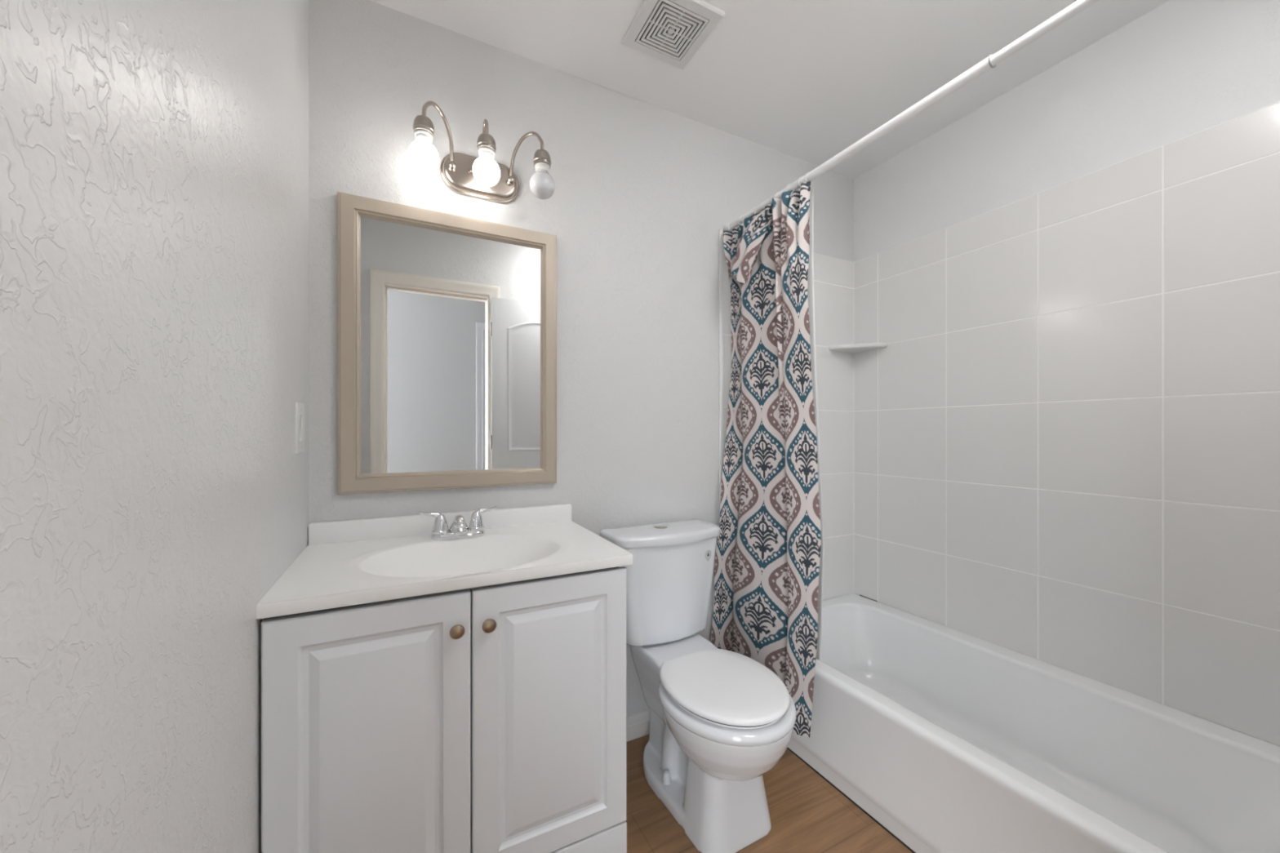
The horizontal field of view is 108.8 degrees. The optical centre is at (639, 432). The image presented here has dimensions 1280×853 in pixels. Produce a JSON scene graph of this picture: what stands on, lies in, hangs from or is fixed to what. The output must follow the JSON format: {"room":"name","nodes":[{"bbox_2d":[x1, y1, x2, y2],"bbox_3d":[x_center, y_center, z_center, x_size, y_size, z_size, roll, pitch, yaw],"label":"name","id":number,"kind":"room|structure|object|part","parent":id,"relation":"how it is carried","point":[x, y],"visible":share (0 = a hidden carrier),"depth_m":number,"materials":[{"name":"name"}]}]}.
{"room":"bathroom","nodes":[
{"label":"bathroom","id":0,"kind":"room"},
{"bbox_2d":[0,0,308,852],"bbox_3d":[-0.592,-0.057,0.512,0.100,2.440,1.690,0,0,-27],"label":"wall","id":1,"kind":"structure","parent":0,"point":[154,153],"depth_m":0.48,"materials":[{"name":"white paint"}]},
{"bbox_2d":[294,401,304,453],"bbox_3d":[-0.864,-0.011,1.168,0.010,0.128,0.090,0,0,-27],"label":"light switch","id":2,"kind":"object","parent":1,"relation":"attached to","point":[299,407],"visible":1,"depth_m":1.14,"materials":[{"name":"white plastic"}]},
{"bbox_2d":[308,0,853,716],"bbox_3d":[0.051,-0.057,1.844,2.455,2.440,0.100,0,0,-27],"label":"wall","id":3,"kind":"structure","parent":0,"point":[642,198],"depth_m":1.66,"materials":[{"name":"white paint"}]},
{"bbox_2d":[308,503,571,545],"bbox_3d":[-0.585,0.285,1.452,0.763,0.062,0.020,0,0,-27],"label":"backsplash","id":4,"kind":"structure","parent":3,"relation":"attached to","point":[366,529],"depth_m":1.39,"materials":[{"name":"white stone"}]},
{"bbox_2d":[337,191,556,494],"bbox_3d":[-0.578,-0.254,1.454,0.642,0.862,0.024,0,0,-27],"label":"wall mirror","id":5,"kind":"object","parent":3,"relation":"attached to","point":[446,323],"visible":1,"depth_m":1.43,"materials":[{"name":"beige mirror"}]},
{"bbox_2d":[360,216,540,474],"bbox_3d":[-0.581,-0.254,1.459,0.542,0.762,0.004,0,0,-27],"label":"mirror glass","id":6,"kind":"object","parent":5,"relation":"attached to","point":[450,317],"depth_m":1.44,"materials":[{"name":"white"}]},
{"bbox_2d":[408,101,555,203],"bbox_3d":[-0.484,-0.861,1.426,0.424,0.218,0.158,0,0,-27],"label":"vanity light","id":7,"kind":"object","parent":3,"relation":"attached to","point":[483,178],"visible":1,"depth_m":1.44,"materials":[{"name":"silver metal"}]},
{"bbox_2d":[413,115,434,144],"bbox_3d":[-0.620,-0.868,1.314,0.056,0.067,0.056,0,0,-27],"label":"socket","id":8,"kind":"object","parent":7,"relation":"attached to","point":[423,126],"depth_m":1.29,"materials":[{"name":"silver metal"}]},
{"bbox_3d":[-0.620,-0.793,1.314,0.080,0.084,0.080,0,0,-27],"label":"light bulb","id":9,"kind":"part","parent":7,"relation":"part of","materials":[{"name":"white glass"}]},
{"bbox_3d":[-0.599,-0.899,1.374,0.024,0.140,0.138,0,0,14],"label":"arm","id":10,"kind":"part","parent":7,"relation":"part of","materials":[{"name":"silver metal"}]},
{"bbox_3d":[-0.514,-0.827,1.486,0.248,0.130,0.024,0,0,-27],"label":"plate","id":11,"kind":"part","parent":7,"relation":"part of","materials":[{"name":"silver metal"}]},
{"bbox_3d":[-0.487,-0.896,1.433,0.011,0.134,0.106,0,0,-27],"label":"arm","id":12,"kind":"part","parent":7,"relation":"part of","materials":[{"name":"silver metal"}]},
{"bbox_2d":[476,133,496,159],"bbox_3d":[-0.466,-0.868,1.392,0.056,0.067,0.056,0,0,-27],"label":"socket","id":13,"kind":"object","parent":7,"relation":"attached to","point":[486,143],"depth_m":1.37,"materials":[{"name":"silver metal"}]},
{"bbox_3d":[-0.466,-0.793,1.392,0.080,0.084,0.080,0,0,-27],"label":"light bulb","id":14,"kind":"part","parent":7,"relation":"part of","materials":[{"name":"white glass"}]},
{"bbox_3d":[-0.374,-0.899,1.488,0.137,0.140,0.024,0,0,23],"label":"arm","id":15,"kind":"part","parent":7,"relation":"part of","materials":[{"name":"silver metal"}]},
{"bbox_2d":[533,149,551,173],"bbox_3d":[-0.314,-0.868,1.470,0.056,0.067,0.056,0,0,-27],"label":"socket","id":16,"kind":"object","parent":7,"relation":"attached to","point":[542,160],"depth_m":1.45,"materials":[{"name":"silver metal"}]},
{"bbox_3d":[-0.314,-0.793,1.470,0.080,0.084,0.080,0,0,-27],"label":"light bulb","id":17,"kind":"part","parent":7,"relation":"part of","materials":[{"name":"white glass"}]},
{"bbox_2d":[626,709,649,742],"bbox_3d":[0.035,1.121,1.773,0.672,0.085,0.013,0,0,-27],"label":"baseboard","id":18,"kind":"structure","parent":3,"relation":"attached to","point":[637,724],"depth_m":1.75,"materials":[{"name":"white paint"}]},
{"bbox_2d":[719,229,723,519],"bbox_3d":[0.342,0.155,1.930,0.018,2.017,0.012,0,0,-27],"label":"trim","id":19,"kind":"structure","parent":3,"relation":"attached to","point":[721,231],"depth_m":1.92,"materials":[{"name":"white tile"}]},
{"bbox_2d":[723,246,853,600],"bbox_3d":[0.714,0.155,2.123,0.820,2.016,0.006,0,0,-27],"label":"tiled wall","id":20,"kind":"structure","parent":3,"relation":"attached to","point":[833,277],"depth_m":2.24,"materials":[{"name":"white tile"}]},
{"bbox_2d":[828,342,887,353],"bbox_3d":[1.036,-0.407,2.182,0.180,0.020,0.180,0,0,-27],"label":"corner shelf","id":21,"kind":"object","parent":20,"relation":"attached to","point":[855,348],"visible":1,"depth_m":2.17,"materials":[{"name":"white ceramic"}]},
{"bbox_2d":[625,733,912,852],"bbox_3d":[0.554,1.193,-0.576,5.955,0.060,4.870,0,0,-27],"label":"floor","id":22,"kind":"structure","parent":0,"point":[808,815],"depth_m":1.37,"materials":[{"name":"wood"}]},
{"bbox_2d":[261,565,626,852],"bbox_3d":[-0.473,0.754,1.224,0.748,0.818,0.525,0,0,-27],"label":"vanity cabinet","id":23,"kind":"object","parent":22,"relation":"on","point":[488,718],"visible":0.99,"depth_m":0.99,"materials":[{"name":"grey wood"}]},
{"bbox_3d":[-0.540,0.678,0.936,0.366,0.653,0.018,0,0,-27],"label":"door","id":24,"kind":"part","parent":23,"relation":"part of","materials":[{"name":"white paint"}]},
{"bbox_2d":[256,503,632,619],"bbox_3d":[-0.474,0.338,1.235,0.765,0.168,0.507,0,0,-27],"label":"countertop","id":25,"kind":"structure","parent":23,"relation":"on","point":[356,562],"depth_m":1.24,"materials":[{"name":"white stone"}]},
{"bbox_2d":[418,505,496,540],"bbox_3d":[-0.537,0.271,1.362,0.218,0.086,0.094,0,0,-27],"label":"faucet","id":26,"kind":"object","parent":25,"relation":"on","point":[459,528],"visible":1,"depth_m":1.35,"materials":[{"name":"silver metal"}]},
{"bbox_3d":[-0.606,0.262,1.348,0.083,0.069,0.049,0,0,-27],"label":"handle","id":27,"kind":"part","parent":26,"relation":"part of","materials":[{"name":"silver metal"}]},
{"bbox_3d":[-0.536,0.272,1.361,0.060,0.052,0.092,0,0,-27],"label":"spout","id":28,"kind":"part","parent":26,"relation":"part of","materials":[{"name":"silver metal"}]},
{"bbox_3d":[-0.485,0.262,1.409,0.083,0.069,0.049,0,0,-27],"label":"handle","id":29,"kind":"part","parent":26,"relation":"part of","materials":[{"name":"silver metal"}]},
{"bbox_3d":[-0.394,0.427,0.985,0.030,0.030,0.027,0,0,-27],"label":"door knob","id":30,"kind":"part","parent":23,"relation":"part of","materials":[{"name":"gold metal"}]},
{"bbox_3d":[-0.335,0.427,1.015,0.030,0.030,0.027,0,0,-27],"label":"door knob","id":31,"kind":"part","parent":23,"relation":"part of","materials":[{"name":"gold metal"}]},
{"bbox_3d":[-0.206,0.678,1.106,0.378,0.653,0.018,0,0,-27],"label":"door","id":32,"kind":"part","parent":23,"relation":"part of","materials":[{"name":"white paint"}]},
{"bbox_3d":[-0.370,1.084,1.022,0.748,0.150,0.018,0,0,-27],"label":"panel","id":33,"kind":"part","parent":23,"relation":"part of","materials":[{"name":"white paint"}]},
{"bbox_2d":[599,519,796,852],"bbox_3d":[0.198,0.753,1.468,0.437,0.820,0.659,0,0,-28],"label":"toilet","id":34,"kind":"object","parent":22,"relation":"on","point":[721,720],"visible":1,"depth_m":1.39,"materials":[{"name":"white ceramic"}]},
{"bbox_3d":[0.091,0.366,1.666,0.437,0.041,0.210,0,0,-28],"label":"tank lid","id":35,"kind":"part","parent":34,"relation":"part of","materials":[{"name":"white ceramic"}]},
{"bbox_3d":[0.090,0.558,1.667,0.410,0.344,0.183,0,0,-29],"label":"tank","id":36,"kind":"part","parent":34,"relation":"part of","materials":[{"name":"white ceramic"}]},
{"bbox_3d":[0.202,0.951,1.461,0.369,0.424,0.633,0,0,-29],"label":"bowl","id":37,"kind":"part","parent":34,"relation":"part of","materials":[{"name":"white ceramic"}]},
{"bbox_3d":[0.248,0.767,1.377,0.326,0.007,0.395,0,0,-29],"label":"seat","id":38,"kind":"part","parent":34,"relation":"part of","materials":[{"name":"white plastic"}]},
{"bbox_3d":[0.249,0.748,1.374,0.346,0.020,0.412,0,0,-29],"label":"seat lid","id":39,"kind":"part","parent":34,"relation":"part of","materials":[{"name":"white plastic"}]},
{"bbox_2d":[786,593,1279,852],"bbox_3d":[1.092,0.985,1.434,0.758,0.357,1.562,0,0,-27],"label":"bathtub","id":40,"kind":"object","parent":22,"relation":"on","point":[950,740],"visible":0.76,"depth_m":1.35,"materials":[{"name":"white ceramic"}]},
{"bbox_2d":[369,0,1169,178],"bbox_3d":[0.178,-1.307,0.383,3.555,0.060,2.820,0,0,-27],"label":"ceiling","id":41,"kind":"structure","parent":0,"point":[807,81],"depth_m":1.54,"materials":[{"name":"white paint"}]},
{"bbox_2d":[621,0,724,70],"bbox_3d":[0.098,-1.268,1.442,0.238,0.016,0.238,0,0,-27],"label":"ceiling vent","id":42,"kind":"object","parent":41,"relation":"in","point":[670,32],"visible":1,"depth_m":1.43,"materials":[{"name":"white plastic"}]},
{"bbox_2d":[635,0,708,60],"bbox_3d":[0.098,-1.262,1.442,0.167,0.004,0.167,0,0,-27],"label":"grille","id":43,"kind":"object","parent":42,"relation":"attached to","point":[669,29],"depth_m":1.43,"materials":[{"name":"white plastic"}]},
{"bbox_2d":[853,0,1279,262],"bbox_3d":[1.506,-0.057,1.581,0.100,2.440,1.690,0,0,-27],"label":"wall","id":44,"kind":"structure","parent":0,"point":[1181,68],"depth_m":1.52,"materials":[{"name":"white paint"}]},
{"bbox_2d":[853,101,1279,746],"bbox_3d":[1.432,-0.021,1.611,0.006,1.664,1.570,0,0,-27],"label":"tiled wall","id":45,"kind":"structure","parent":44,"relation":"attached to","point":[1067,421],"depth_m":1.49,"materials":[{"name":"white tile"}]},
{"bbox_3d":[0.814,-0.057,0.347,2.255,2.440,0.120,0,0,-27],"label":"wall","id":46,"kind":"structure","parent":0,"visible":0},
{"bbox_2d":[724,0,1099,231],"bbox_3d":[0.725,-0.862,1.249,0.040,0.040,1.566,0,0,-27],"label":"shower curtain rod","id":47,"kind":"object","parent":46,"relation":"attached to","point":[990,62],"visible":0.85,"depth_m":1.16,"materials":[{"name":"white metal"}]},
{"bbox_2d":[711,172,824,737],"bbox_3d":[0.465,0.071,1.704,0.125,1.899,0.496,0,0,-31],"label":"shower curtain","id":48,"kind":"object","parent":47,"relation":"hanging from","point":[769,565],"visible":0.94,"depth_m":1.68,"materials":[{"name":"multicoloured fabric"}]}
]}

